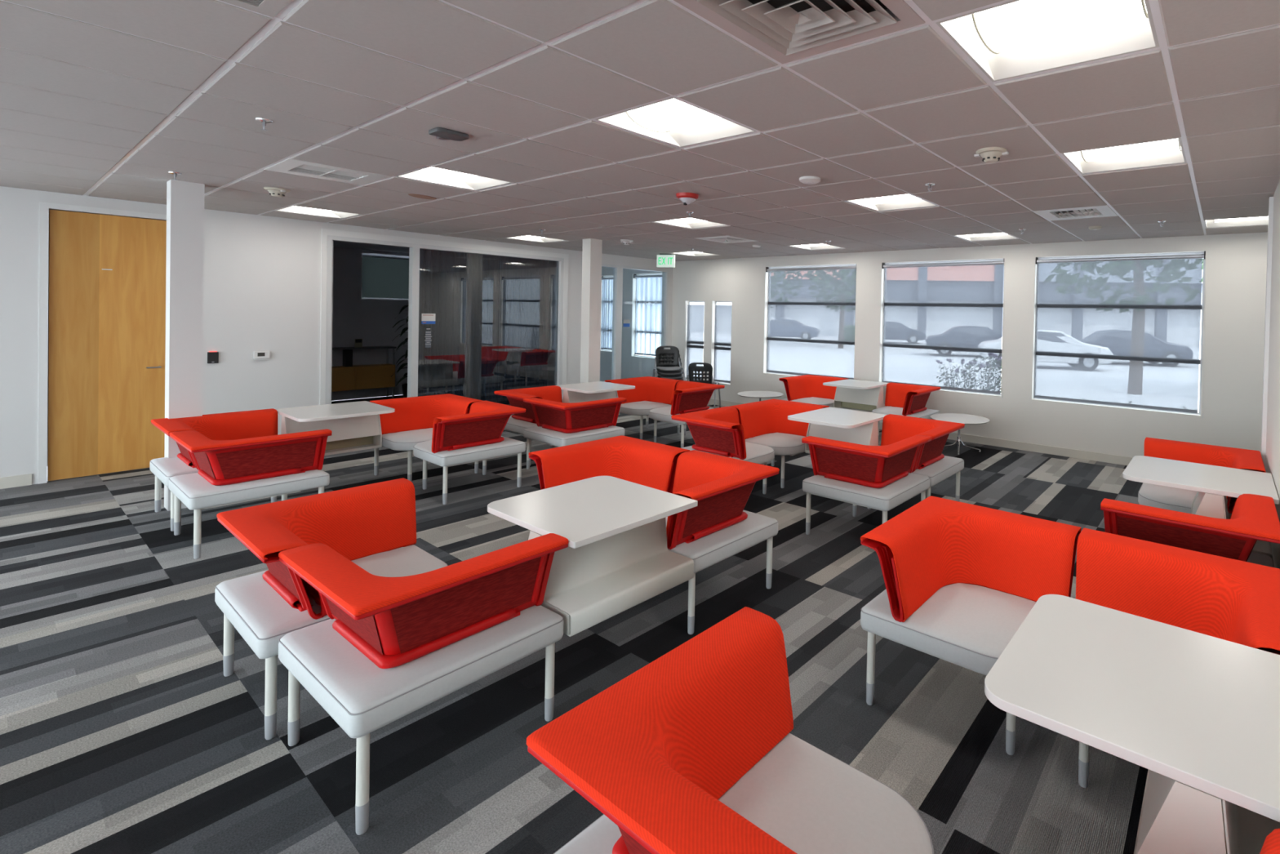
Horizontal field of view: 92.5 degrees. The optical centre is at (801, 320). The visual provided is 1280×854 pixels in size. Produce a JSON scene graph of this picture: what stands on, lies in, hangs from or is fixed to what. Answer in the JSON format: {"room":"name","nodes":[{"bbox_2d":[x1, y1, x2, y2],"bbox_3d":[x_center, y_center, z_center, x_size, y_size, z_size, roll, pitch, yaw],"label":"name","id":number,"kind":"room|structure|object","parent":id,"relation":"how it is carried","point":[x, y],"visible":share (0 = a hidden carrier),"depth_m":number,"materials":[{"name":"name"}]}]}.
{"room":"office break room","nodes":[
{"label":"office break room","id":0,"kind":"room"},
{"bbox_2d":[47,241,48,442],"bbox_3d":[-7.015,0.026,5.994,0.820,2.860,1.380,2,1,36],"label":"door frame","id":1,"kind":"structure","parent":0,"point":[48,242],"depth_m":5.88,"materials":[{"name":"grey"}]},
{"bbox_2d":[0,186,672,484],"bbox_3d":[-5.748,0.042,6.956,0.120,2.860,11.020,2,1,36],"label":"wall","id":2,"kind":"structure","parent":0,"point":[262,276],"depth_m":6.39,"materials":[{"name":"white paint"}]},
{"bbox_2d":[0,473,31,488],"bbox_3d":[-5.728,1.423,6.928,0.014,0.100,11.006,2,1,36],"label":"baseboard","id":3,"kind":"structure","parent":2,"relation":"attached to","point":[22,480],"depth_m":5.23,"materials":[{"name":"plastic"}]},
{"bbox_2d":[38,201,166,484],"bbox_3d":[-6.616,0.201,5.664,0.112,2.535,0.840,2,1,36],"label":"door","id":4,"kind":"structure","parent":2,"relation":"in","point":[102,335],"depth_m":5.62,"materials":[{"name":"brown wood"}]},
{"bbox_2d":[207,351,218,363],"bbox_3d":[-6.194,0.383,6.228,0.021,0.127,0.084,2,1,36],"label":"card reader","id":5,"kind":"object","parent":2,"relation":"attached to","point":[212,356],"visible":1,"depth_m":6.22,"materials":[{"name":"black plastic"}]},
{"bbox_2d":[253,351,270,359],"bbox_3d":[-5.966,0.381,6.539,0.029,0.097,0.140,2,1,36],"label":"thermostat","id":6,"kind":"object","parent":2,"relation":"attached to","point":[257,355],"visible":1,"depth_m":6.53,"materials":[{"name":"white plastic"}]},
{"bbox_2d":[319,228,568,416],"bbox_3d":[-4.775,0.197,8.307,0.138,2.560,3.210,2,1,36],"label":"window frame","id":7,"kind":"structure","parent":2,"relation":"in","point":[328,236],"depth_m":7.78,"materials":[{"name":"white metal"}]},
{"bbox_2d":[421,313,435,324],"bbox_3d":[-5.011,-0.029,7.953,0.004,0.140,0.170,2,1,36],"label":"door sign","id":8,"kind":"object","parent":7,"relation":"attached to","point":[426,318],"visible":1,"depth_m":7.95,"materials":[{"name":"white plastic"}]},
{"bbox_2d":[601,263,668,379],"bbox_3d":[-3.076,0.255,10.687,0.132,2.460,1.600,2,1,36],"label":"window frame","id":9,"kind":"structure","parent":2,"relation":"in","point":[617,269],"depth_m":10.41,"materials":[{"name":"white"}]},
{"bbox_2d":[331,395,403,404],"bbox_3d":[-6.546,1.454,9.201,3.720,0.048,4.150,2,1,36],"label":"floor","id":10,"kind":"structure","parent":0,"point":[368,399],"depth_m":10.47,"materials":[{"name":"black carpet"}]},
{"bbox_2d":[331,346,396,397],"bbox_3d":[-7.826,0.924,10.291,0.325,0.925,1.250,2,1,36],"label":"credenza","id":11,"kind":"object","parent":10,"relation":"on","point":[355,377],"visible":0.62,"depth_m":10.33,"materials":[{"name":"brown wood"}]},
{"bbox_2d":[342,349,352,366],"bbox_3d":[-7.835,0.638,10.219,0.160,0.294,0.100,2,1,36],"label":"speaker","id":12,"kind":"object","parent":11,"relation":"on","point":[347,353],"visible":0.89,"depth_m":10.17},
{"bbox_2d":[332,346,396,350],"bbox_3d":[-7.818,0.474,10.287,0.320,0.025,1.250,2,1,36],"label":"shelf","id":13,"kind":"object","parent":11,"relation":"attached to","point":[388,348],"depth_m":10.34,"materials":[{"name":"grey wood"}]},
{"bbox_2d":[391,305,408,397],"bbox_3d":[-6.780,0.550,10.339,0.623,1.716,0.659,2,1,36],"label":"stacked chairs","id":14,"kind":"object","parent":10,"relation":"on","point":[404,386],"visible":0.16,"depth_m":10.18,"materials":[{"name":"black plastic"}]},
{"bbox_2d":[331,246,408,400],"bbox_3d":[-7.473,-0.047,11.143,0.120,2.860,6.220,2,1,36],"label":"wall","id":15,"kind":"structure","parent":0,"point":[371,321],"depth_m":10.53,"materials":[{"name":"grey"}]},
{"bbox_2d":[361,253,408,300],"bbox_3d":[-7.609,-0.803,10.954,0.040,0.830,0.950,2,1,36],"label":"window","id":16,"kind":"structure","parent":15,"relation":"in","point":[362,253],"depth_m":10.81,"materials":[{"name":"white paint"}]},
{"bbox_2d":[361,253,408,298],"bbox_3d":[-7.566,-0.803,10.929,0.035,0.772,0.930,2,1,36],"label":"wall screen","id":17,"kind":"object","parent":16,"relation":"attached to","point":[383,277],"visible":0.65,"depth_m":10.84,"materials":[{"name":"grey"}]},
{"bbox_2d":[333,240,408,253],"bbox_3d":[-6.487,-1.252,9.168,3.720,0.040,4.150,2,1,36],"label":"ceiling","id":18,"kind":"structure","parent":0,"point":[335,243],"depth_m":10.10,"materials":[{"name":"grey"}]},
{"bbox_2d":[417,248,549,405],"bbox_3d":[-4.647,0.121,8.996,0.093,2.580,2.180,2,1,36],"label":"glass wall","id":19,"kind":"structure","parent":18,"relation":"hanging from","point":[490,331],"depth_m":8.85,"materials":[{"name":"clear glass"}]},
{"bbox_2d":[546,260,555,386],"bbox_3d":[-5.295,0.004,10.887,3.720,2.860,0.040,2,1,36],"label":"wall office partition","id":20,"kind":"structure","parent":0,"point":[552,288],"depth_m":10.13,"materials":[{"name":"grey"}]},
{"bbox_2d":[0,404,1148,853],"bbox_3d":[-1.661,1.597,4.037,10.120,0.001,11.040,2,1,36],"label":"floor","id":21,"kind":"structure","parent":0,"point":[123,730],"depth_m":2.51,"materials":[{"name":"carpet"}]},
{"bbox_2d":[164,179,204,511],"bbox_3d":[-5.033,0.196,4.826,0.170,2.636,0.190,2,1,36],"label":"column","id":22,"kind":"structure","parent":21,"relation":"on","point":[184,266],"depth_m":4.76,"materials":[{"name":"white paint"}]},
{"bbox_2d":[149,408,277,531],"bbox_3d":[-4.645,1.155,4.769,0.743,0.736,0.743,2,1,36],"label":"lounge chair","id":23,"kind":"object","parent":21,"relation":"on","point":[235,425],"visible":0.59,"depth_m":4.80,"materials":[{"name":"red fabric"}]},
{"bbox_2d":[168,429,332,559],"bbox_3d":[-4.015,1.174,4.318,0.743,0.736,0.743,2,1,36],"label":"lounge chair","id":24,"kind":"object","parent":21,"relation":"on","point":[230,472],"visible":0.98,"depth_m":4.13,"materials":[{"name":"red fabric"}]},
{"bbox_2d":[214,477,448,739],"bbox_3d":[-2.116,1.235,2.737,0.743,0.736,0.743,2,1,36],"label":"lounge chair","id":25,"kind":"object","parent":21,"relation":"on","point":[373,526],"visible":0.81,"depth_m":2.67,"materials":[{"name":"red fabric"}]},
{"bbox_2d":[275,400,395,455],"bbox_3d":[-4.214,0.998,5.356,0.765,0.399,0.700,2,1,36],"label":"table","id":26,"kind":"object","parent":21,"relation":"on","point":[354,426],"visible":0.73,"depth_m":5.39,"materials":[{"name":"white laminate"}]},
{"bbox_2d":[325,435,373,450],"bbox_3d":[-4.338,1.133,5.445,0.006,0.104,0.676,2,1,36],"label":"table base","id":27,"kind":"object","parent":26,"relation":"on","point":[365,441],"depth_m":5.56,"materials":[{"name":"beige wood"}]},
{"bbox_2d":[278,533,568,835],"bbox_3d":[-1.478,1.254,2.340,0.743,0.736,0.743,2,1,35],"label":"lounge chair","id":28,"kind":"object","parent":21,"relation":"on","point":[388,648],"visible":1,"depth_m":2.12,"materials":[{"name":"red fabric"}]},
{"bbox_2d":[369,393,482,481],"bbox_3d":[-3.733,1.161,5.906,0.743,0.736,0.743,2,1,36],"label":"lounge chair","id":29,"kind":"object","parent":21,"relation":"on","point":[411,422],"visible":0.63,"depth_m":5.89,"materials":[{"name":"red fabric"}]},
{"bbox_2d":[413,400,525,504],"bbox_3d":[-3.099,1.180,5.477,0.743,0.736,0.743,2,1,36],"label":"lounge chair","id":30,"kind":"object","parent":21,"relation":"on","point":[474,436],"visible":1,"depth_m":5.27,"materials":[{"name":"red fabric"}]},
{"bbox_2d":[493,385,562,465],"bbox_3d":[-2.969,1.167,6.767,0.743,0.736,0.743,2,1,36],"label":"lounge chair","id":31,"kind":"object","parent":21,"relation":"on","point":[517,423],"visible":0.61,"depth_m":6.58,"materials":[{"name":"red fabric"}]},
{"bbox_2d":[523,397,626,469],"bbox_3d":[-2.393,1.186,6.257,0.743,0.736,0.743,2,1,36],"label":"lounge chair","id":32,"kind":"object","parent":21,"relation":"on","point":[558,424],"visible":0.95,"depth_m":6.07,"materials":[{"name":"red fabric"}]},
{"bbox_2d":[580,238,602,382],"bbox_3d":[-2.889,0.202,8.118,0.185,2.636,0.180,2,1,36],"label":"column","id":33,"kind":"structure","parent":21,"relation":"on","point":[592,251],"depth_m":8.05,"materials":[{"name":"white paint"}]},
{"bbox_2d":[487,475,697,636],"bbox_3d":[-1.039,1.097,2.929,0.765,0.399,0.700,2,1,36],"label":"table","id":34,"kind":"object","parent":21,"relation":"on","point":[617,557],"visible":0.94,"depth_m":2.79,"materials":[{"name":"white laminate"}]},
{"bbox_2d":[556,381,635,414],"bbox_3d":[-2.573,1.010,7.373,0.765,0.399,0.700,2,1,36],"label":"table","id":35,"kind":"object","parent":21,"relation":"on","point":[597,390],"visible":0.63,"depth_m":7.28,"materials":[{"name":"white laminate"}]},
{"bbox_2d":[528,435,689,493],"bbox_3d":[-1.281,1.238,3.973,0.743,0.736,0.743,2,1,36],"label":"lounge chair","id":36,"kind":"object","parent":21,"relation":"on","point":[649,464],"visible":0.47,"depth_m":4.03,"materials":[{"name":"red fabric"}]},
{"bbox_2d":[604,376,682,439],"bbox_3d":[-2.125,1.170,8.014,0.743,0.736,0.743,2,1,36],"label":"lounge chair","id":37,"kind":"object","parent":21,"relation":"on","point":[650,393],"visible":0.77,"depth_m":8.04,"materials":[{"name":"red fabric"}]},
{"bbox_2d":[648,380,724,448],"bbox_3d":[-1.503,1.189,7.569,0.743,0.736,0.743,2,1,36],"label":"lounge chair","id":38,"kind":"object","parent":21,"relation":"on","point":[688,397],"visible":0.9,"depth_m":7.35,"materials":[{"name":"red fabric"}]},
{"bbox_2d":[687,362,720,408],"bbox_3d":[-1.689,1.107,10.159,0.538,0.830,0.553,1,1,4],"label":"chair","id":39,"kind":"object","parent":21,"relation":"on","point":[692,367],"visible":0.64,"depth_m":9.92,"materials":[{"name":"black plastic"}]},
{"bbox_2d":[665,449,779,634],"bbox_3d":[-0.648,1.257,3.543,0.743,0.736,0.743,2,1,36],"label":"lounge chair","id":40,"kind":"object","parent":21,"relation":"on","point":[710,532],"visible":0.83,"depth_m":3.38,"materials":[{"name":"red fabric"}]},
{"bbox_2d":[671,406,773,493],"bbox_3d":[-0.680,1.233,5.448,0.743,0.736,0.743,2,1,36],"label":"lounge chair","id":41,"kind":"object","parent":21,"relation":"on","point":[718,431],"visible":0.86,"depth_m":5.25,"materials":[{"name":"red fabric"}]},
{"bbox_2d":[526,606,933,853],"bbox_3d":[-0.111,1.295,1.400,0.743,0.736,0.743,2,1,36],"label":"lounge chair","id":42,"kind":"object","parent":21,"relation":"on","point":[693,751],"visible":1,"depth_m":1.46,"materials":[{"name":"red fabric"}]},
{"bbox_2d":[737,391,783,400],"bbox_3d":[-0.649,1.351,9.340,0.730,0.407,0.730,2,1,36],"label":"round table","id":43,"kind":"object","parent":21,"relation":"on","point":[756,394],"visible":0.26,"depth_m":9.26,"materials":[{"name":"white laminate"}]},
{"bbox_2d":[729,399,829,488],"bbox_3d":[-0.231,1.236,6.049,0.743,0.736,0.743,2,1,36],"label":"lounge chair","id":44,"kind":"object","parent":21,"relation":"on","point":[766,422],"visible":0.74,"depth_m":6.06,"materials":[{"name":"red fabric"}]},
{"bbox_2d":[778,374,848,407],"bbox_3d":[0.183,1.212,8.748,0.743,0.736,0.743,2,1,36],"label":"lounge chair","id":45,"kind":"object","parent":21,"relation":"on","point":[806,388],"visible":0.75,"depth_m":8.78,"materials":[{"name":"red fabric"}]},
{"bbox_2d":[787,407,885,453],"bbox_3d":[0.346,1.095,5.599,0.700,0.399,0.765,2,1,36],"label":"table","id":46,"kind":"object","parent":21,"relation":"on","point":[858,427],"visible":0.64,"depth_m":5.52,"materials":[{"name":"white laminate"}]},
{"bbox_2d":[822,378,888,412],"bbox_3d":[0.775,1.071,8.318,0.700,0.399,0.765,2,1,36],"label":"table","id":47,"kind":"object","parent":21,"relation":"on","point":[860,395],"visible":0.76,"depth_m":8.31,"materials":[{"name":"white laminate"}]},
{"bbox_2d":[840,401,876,410],"bbox_3d":[0.859,1.211,8.441,0.676,0.104,0.006,2,1,36],"label":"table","id":48,"kind":"object","parent":47,"relation":"on","point":[843,404],"depth_m":8.47,"materials":[{"name":"beige"}]},
{"bbox_2d":[801,434,932,534],"bbox_3d":[0.511,1.270,4.595,0.743,0.736,0.743,2,1,36],"label":"lounge chair","id":49,"kind":"object","parent":21,"relation":"on","point":[879,477],"visible":0.96,"depth_m":4.38,"materials":[{"name":"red fabric"}]},
{"bbox_2d":[871,382,940,441],"bbox_3d":[1.366,1.248,7.901,0.743,0.736,0.743,2,1,36],"label":"lounge chair","id":50,"kind":"object","parent":21,"relation":"on","point":[901,399],"visible":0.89,"depth_m":7.83,"materials":[{"name":"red fabric"}]},
{"bbox_2d":[867,413,964,509],"bbox_3d":[0.945,1.272,5.201,0.743,0.736,0.743,2,1,36],"label":"lounge chair","id":51,"kind":"object","parent":21,"relation":"on","point":[930,462],"visible":0.64,"depth_m":5.17,"materials":[{"name":"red fabric"}]},
{"bbox_2d":[929,413,989,454],"bbox_3d":[1.999,1.432,7.492,0.730,0.407,0.730,2,1,36],"label":"round table","id":52,"kind":"object","parent":21,"relation":"on","point":[966,419],"visible":0.92,"depth_m":7.47,"materials":[{"name":"white laminate"}]},
{"bbox_2d":[860,496,1081,755],"bbox_3d":[0.760,1.299,2.634,0.743,0.736,0.743,2,1,36],"label":"lounge chair","id":53,"kind":"object","parent":21,"relation":"on","point":[961,579],"visible":0.88,"depth_m":2.61,"materials":[{"name":"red fabric"}]},
{"bbox_2d":[1075,528,1279,787],"bbox_3d":[1.374,1.318,2.194,0.743,0.736,0.743,2,1,36],"label":"lounge chair","id":54,"kind":"object","parent":21,"relation":"on","point":[1236,601],"visible":0.41,"depth_m":2.34,"materials":[{"name":"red fabric"}]},
{"bbox_2d":[1100,493,1279,567],"bbox_3d":[2.058,1.321,3.149,0.743,0.736,0.743,2,1,36],"label":"lounge chair","id":55,"kind":"object","parent":21,"relation":"on","point":[1254,517],"visible":0.52,"depth_m":2.94,"materials":[{"name":"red fabric"}]},
{"bbox_2d":[1137,437,1266,513],"bbox_3d":[2.908,1.325,4.337,0.743,0.736,0.743,2,1,36],"label":"lounge chair","id":56,"kind":"object","parent":21,"relation":"on","point":[1169,498],"visible":0.41,"depth_m":4.38,"materials":[{"name":"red fabric"}]},
{"bbox_2d":[1259,828,1279,853],"bbox_3d":[0.503,1.314,0.960,0.743,0.736,0.743,2,1,36],"label":"lounge chair","id":57,"kind":"object","parent":21,"relation":"on","point":[1271,845],"visible":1,"depth_m":1.11,"materials":[{"name":"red fabric"}]},
{"bbox_3d":[-2.305,1.089,10.469,0.538,0.830,0.553,1,1,-19],"label":"chair","id":58,"kind":"object","parent":21,"relation":"on","visible":0},
{"bbox_2d":[656,358,685,379],"bbox_3d":[-2.312,1.015,10.431,0.538,0.830,0.553,1,1,-19],"label":"chair","id":59,"kind":"object","parent":58,"relation":"on","point":[680,376],"visible":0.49,"depth_m":10.31,"materials":[{"name":"black plastic"}]},
{"bbox_2d":[653,354,685,380],"bbox_3d":[-2.318,0.940,10.392,0.538,0.830,0.553,1,1,-19],"label":"chair","id":60,"kind":"object","parent":59,"relation":"on","point":[660,372],"visible":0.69,"depth_m":10.30,"materials":[{"name":"black plastic"}]},
{"bbox_2d":[652,346,684,380],"bbox_3d":[-2.325,0.865,10.354,0.538,0.830,0.553,1,1,-19],"label":"chair","id":61,"kind":"object","parent":60,"relation":"on","point":[673,350],"visible":0.87,"depth_m":10.55,"materials":[{"name":"black plastic"}]},
{"bbox_2d":[0,0,1279,261],"bbox_3d":[-1.625,-1.046,4.008,9.958,0.016,11.018,2,1,36],"label":"ceiling","id":62,"kind":"structure","parent":0,"point":[64,126],"depth_m":2.97,"materials":[{"name":"tile"}]},
{"bbox_2d":[219,0,292,17],"bbox_3d":[-1.705,-1.030,1.579,0.586,0.034,0.586,2,1,36],"label":"ceiling vent","id":63,"kind":"object","parent":62,"relation":"in","point":[271,8],"visible":1,"depth_m":1.91,"materials":[{"name":"metal"}]},
{"bbox_2d":[263,186,290,197],"bbox_3d":[-4.418,-1.080,4.987,0.176,0.062,0.170,2,1,36],"label":"smoke detector","id":64,"kind":"object","parent":62,"relation":"attached to","point":[275,192],"visible":1,"depth_m":4.95,"materials":[{"name":"beige plastic"}]},
{"bbox_2d":[275,205,359,218],"bbox_3d":[-5.099,-1.191,6.258,0.586,0.085,0.586,2,1,36],"label":"ceiling light","id":65,"kind":"object","parent":62,"relation":"attached to","point":[294,209],"visible":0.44,"depth_m":6.37,"materials":[{"name":"white plastic"}]},
{"bbox_2d":[264,158,389,185],"bbox_3d":[-3.472,-1.112,4.344,0.586,0.054,0.586,2,1,36],"label":"ceiling vent","id":66,"kind":"object","parent":62,"relation":"in","point":[289,166],"visible":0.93,"depth_m":4.33,"materials":[{"name":"white plastic"}]},
{"bbox_2d":[428,127,469,141],"bbox_3d":[-1.957,-1.026,3.268,0.187,0.022,0.170,2,1,36],"label":"ceiling box","id":67,"kind":"object","parent":62,"relation":"attached to","point":[444,134],"visible":1,"depth_m":3.23,"materials":[{"name":"grey plastic"}]},
{"bbox_2d":[395,166,512,190],"bbox_3d":[-2.622,-1.115,4.485,0.586,0.085,0.586,2,1,36],"label":"ceiling light","id":68,"kind":"object","parent":62,"relation":"attached to","point":[429,174],"visible":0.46,"depth_m":4.57,"materials":[{"name":"white plastic"}]},
{"bbox_2d":[507,235,566,242],"bbox_3d":[-3.680,-1.184,8.241,0.586,0.085,0.586,2,1,36],"label":"ceiling light","id":69,"kind":"object","parent":62,"relation":"attached to","point":[528,237],"visible":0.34,"depth_m":8.40,"materials":[{"name":"white plastic"}]},
{"bbox_2d":[0,0,1279,256],"bbox_3d":[-1.625,-1.050,4.008,9.960,0.010,11.020,2,1,36],"label":"ceiling grid","id":70,"kind":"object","parent":62,"relation":"attached to","point":[1154,5],"depth_m":2.55,"materials":[{"name":"silver metal"}]},
{"bbox_2d":[656,253,675,266],"bbox_3d":[-2.263,-1.012,9.889,0.310,0.225,0.060,1,1,8],"label":"exit sign","id":71,"kind":"object","parent":62,"relation":"hanging from","point":[663,260],"visible":1,"depth_m":9.88,"materials":[{"name":"grey plastic"}]},
{"bbox_2d":[594,97,755,146],"bbox_3d":[-0.640,-1.055,3.065,0.586,0.085,0.586,2,1,36],"label":"ceiling light","id":72,"kind":"object","parent":62,"relation":"attached to","point":[673,121],"visible":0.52,"depth_m":3.13,"materials":[{"name":"white plastic"}]},
{"bbox_2d":[675,192,698,204],"bbox_3d":[-0.933,-0.989,4.840,0.184,0.088,0.184,2,1,36],"label":"fire alarm","id":73,"kind":"object","parent":62,"relation":"attached to","point":[686,198],"visible":1,"depth_m":4.79,"materials":[{"name":"red plastic"}]},
{"bbox_2d":[653,217,727,228],"bbox_3d":[-1.202,-1.109,6.467,0.586,0.085,0.586,2,1,36],"label":"ceiling light","id":74,"kind":"object","parent":62,"relation":"attached to","point":[691,223],"visible":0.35,"depth_m":6.60,"materials":[{"name":"white plastic"}]},
{"bbox_2d":[675,251,715,256],"bbox_3d":[-1.765,-1.162,9.869,0.586,0.085,0.586,2,1,36],"label":"ceiling light","id":75,"kind":"object","parent":62,"relation":"attached to","point":[693,253],"visible":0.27,"depth_m":10.05,"materials":[{"name":"white plastic"}]},
{"bbox_2d":[697,235,755,243],"bbox_3d":[-0.989,-1.086,7.814,0.586,0.082,0.586,2,1,36],"label":"ceiling vent","id":76,"kind":"object","parent":62,"relation":"in","point":[724,239],"visible":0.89,"depth_m":7.80,"materials":[{"name":"white plastic"}]},
{"bbox_2d":[673,0,924,63],"bbox_3d":[-0.004,-0.992,1.861,0.586,0.082,0.586,2,1,36],"label":"ceiling vent","id":77,"kind":"object","parent":62,"relation":"in","point":[786,31],"visible":1,"depth_m":1.93,"materials":[{"name":"grey metal"}]},
{"bbox_2d":[799,176,820,184],"bbox_3d":[0.061,-0.988,4.166,0.150,0.032,0.150,2,1,36],"label":"ceiling sensor","id":78,"kind":"object","parent":62,"relation":"attached to","point":[805,180],"visible":1,"depth_m":4.12,"materials":[{"name":"white plastic"}]},
{"bbox_2d":[791,243,843,249],"bbox_3d":[0.217,-1.102,8.450,0.586,0.085,0.586,2,1,36],"label":"ceiling light","id":79,"kind":"object","parent":62,"relation":"attached to","point":[811,246],"visible":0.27,"depth_m":8.62,"materials":[{"name":"white plastic"}]},
{"bbox_2d":[847,193,937,211],"bbox_3d":[0.780,-1.048,5.048,0.586,0.085,0.586,2,1,36],"label":"ceiling light","id":80,"kind":"object","parent":62,"relation":"attached to","point":[901,201],"visible":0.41,"depth_m":5.15,"materials":[{"name":"white plastic"}]},
{"bbox_2d":[955,232,1017,240],"bbox_3d":[2.199,-1.041,7.031,0.586,0.085,0.586,2,1,36],"label":"ceiling light","id":81,"kind":"object","parent":62,"relation":"attached to","point":[995,236],"visible":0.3,"depth_m":7.17,"materials":[{"name":"white plastic"}]},
{"bbox_2d":[973,146,1008,163],"bbox_3d":[1.085,-0.941,3.383,0.176,0.062,0.170,2,1,36],"label":"smoke detector","id":82,"kind":"object","parent":62,"relation":"attached to","point":[989,154],"visible":1,"depth_m":3.34,"materials":[{"name":"beige plastic"}]},
{"bbox_2d":[935,0,1159,81],"bbox_3d":[0.847,-1.009,2.001,0.586,0.085,0.586,2,1,36],"label":"ceiling light","id":83,"kind":"object","parent":62,"relation":"attached to","point":[1014,38],"visible":0.94,"depth_m":2.06,"materials":[{"name":"white plastic"}]},
{"bbox_2d":[1034,204,1117,220],"bbox_3d":[2.480,-0.994,5.330,0.586,0.054,0.586,2,1,36],"label":"ceiling vent","id":84,"kind":"object","parent":62,"relation":"in","point":[1097,211],"visible":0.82,"depth_m":5.36,"materials":[{"name":"white plastic"}]},
{"bbox_2d":[1062,137,1186,173],"bbox_3d":[1.911,-1.004,3.488,0.586,0.085,0.586,2,1,36],"label":"ceiling light","id":85,"kind":"object","parent":62,"relation":"attached to","point":[1170,151],"visible":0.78,"depth_m":3.56,"materials":[{"name":"white plastic"}]},
{"bbox_2d":[1204,216,1268,227],"bbox_3d":[4.181,-0.981,5.612,0.586,0.085,0.586,2,1,36],"label":"ceiling light","id":86,"kind":"object","parent":62,"relation":"attached to","point":[1262,220],"visible":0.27,"depth_m":5.77,"materials":[{"name":"white plastic"}]},
{"bbox_2d":[600,231,1267,457],"bbox_3d":[-0.107,0.131,9.780,14.450,2.860,0.140,2,1,36],"label":"wall","id":87,"kind":"structure","parent":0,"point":[1235,295],"depth_m":7.57,"materials":[{"name":"white paint"}]},
{"bbox_2d":[600,275,613,350],"bbox_3d":[-4.084,-0.174,12.597,0.588,1.572,0.060,2,1,36],"label":"window","id":88,"kind":"structure","parent":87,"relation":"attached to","point":[607,282],"depth_m":12.63,"materials":[{"name":"grey"}]},
{"bbox_2d":[633,274,662,355],"bbox_3d":[-2.970,-0.126,11.800,1.128,1.642,0.060,2,1,36],"label":"window","id":89,"kind":"structure","parent":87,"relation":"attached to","point":[648,287],"depth_m":11.87,"materials":[{"name":"grey"}]},
{"bbox_2d":[685,304,704,380],"bbox_3d":[-1.994,0.402,11.099,0.440,1.407,0.012,2,1,36],"label":"roller blind","id":90,"kind":"object","parent":87,"relation":"attached to","point":[695,336],"visible":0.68,"depth_m":11.10,"materials":[{"name":"grey fabric"}]},
{"bbox_2d":[713,305,732,382],"bbox_3d":[-1.414,0.410,10.684,0.425,1.387,0.012,2,1,36],"label":"roller blind","id":91,"kind":"object","parent":87,"relation":"attached to","point":[722,331],"visible":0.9,"depth_m":10.69,"materials":[{"name":"grey fabric"}]},
{"bbox_2d":[765,265,856,379],"bbox_3d":[0.124,-0.003,9.584,1.783,1.787,0.060,2,1,36],"label":"window","id":92,"kind":"structure","parent":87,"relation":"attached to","point":[811,310],"depth_m":9.55,"materials":[{"name":"grey"}]},
{"bbox_2d":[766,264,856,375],"bbox_3d":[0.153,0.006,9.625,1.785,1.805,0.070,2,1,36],"label":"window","id":93,"kind":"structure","parent":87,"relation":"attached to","point":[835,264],"depth_m":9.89,"materials":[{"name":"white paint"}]},
{"bbox_2d":[707,398,1133,465],"bbox_3d":[1.525,1.562,8.511,9.950,0.100,0.014,2,1,36],"label":"baseboard","id":94,"kind":"structure","parent":87,"relation":"attached to","point":[1102,457],"depth_m":7.48,"materials":[{"name":"plastic"}]},
{"bbox_2d":[881,258,1004,395],"bbox_3d":[1.957,0.061,8.333,1.795,1.805,0.070,2,1,36],"label":"window","id":95,"kind":"structure","parent":87,"relation":"attached to","point":[994,259],"depth_m":8.38,"materials":[{"name":"white paint"}]},
{"bbox_2d":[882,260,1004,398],"bbox_3d":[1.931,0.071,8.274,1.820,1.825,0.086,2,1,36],"label":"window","id":96,"kind":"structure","parent":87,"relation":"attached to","point":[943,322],"depth_m":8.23,"materials":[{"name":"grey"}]},
{"bbox_2d":[1033,251,1204,414],"bbox_3d":[3.726,0.115,7.066,1.782,1.805,0.070,2,1,36],"label":"window","id":97,"kind":"structure","parent":87,"relation":"attached to","point":[1200,252],"depth_m":6.80,"materials":[{"name":"white paint"}]},
{"bbox_2d":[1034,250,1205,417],"bbox_3d":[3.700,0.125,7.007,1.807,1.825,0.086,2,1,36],"label":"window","id":98,"kind":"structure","parent":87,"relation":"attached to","point":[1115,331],"depth_m":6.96,"materials":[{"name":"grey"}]},
{"bbox_2d":[1265,179,1279,568],"bbox_3d":[0.971,0.374,0.779,0.150,2.640,8.800,2,1,36],"label":"wall","id":99,"kind":"structure","parent":0,"point":[1272,456],"depth_m":3.89,"materials":[{"name":"white paint"}]},
{"bbox_2d":[984,594,1279,853],"bbox_3d":[0.960,1.157,1.584,0.765,0.399,0.700,2,1,36],"label":"table","id":100,"kind":"object","parent":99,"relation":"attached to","point":[1199,712],"visible":1,"depth_m":1.48,"materials":[{"name":"white laminate"}]},
{"bbox_2d":[1122,455,1279,559],"bbox_3d":[2.493,1.165,3.733,0.765,0.399,0.700,2,1,36],"label":"table","id":101,"kind":"object","parent":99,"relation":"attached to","point":[1212,483],"visible":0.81,"depth_m":3.61,"materials":[{"name":"white laminate"}]},
{"bbox_2d":[1261,196,1273,468],"bbox_3d":[3.528,0.396,4.360,0.190,2.620,0.080,2,1,36],"label":"trim","id":102,"kind":"structure","parent":99,"relation":"attached to","point":[1270,221],"depth_m":4.37,"materials":[{"name":"white paint"}]},
{"label":"outside","id":103,"kind":"structure","parent":0,"visible":0},
{"bbox_2d":[58,346,1200,479],"bbox_3d":[-2.047,1.608,22.983,110.000,0.200,115.000,2,1,36],"label":"ground","id":104,"kind":"structure","parent":103,"point":[1199,346],"depth_m":19.11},
{"bbox_2d":[691,264,1203,346],"bbox_3d":[16.773,-3.213,54.197,64.001,9.500,13.700,1,1,11],"label":"building","id":105,"kind":"structure","parent":104,"relation":"on","point":[692,303],"depth_m":47.36,"materials":[{"name":"white paint"}]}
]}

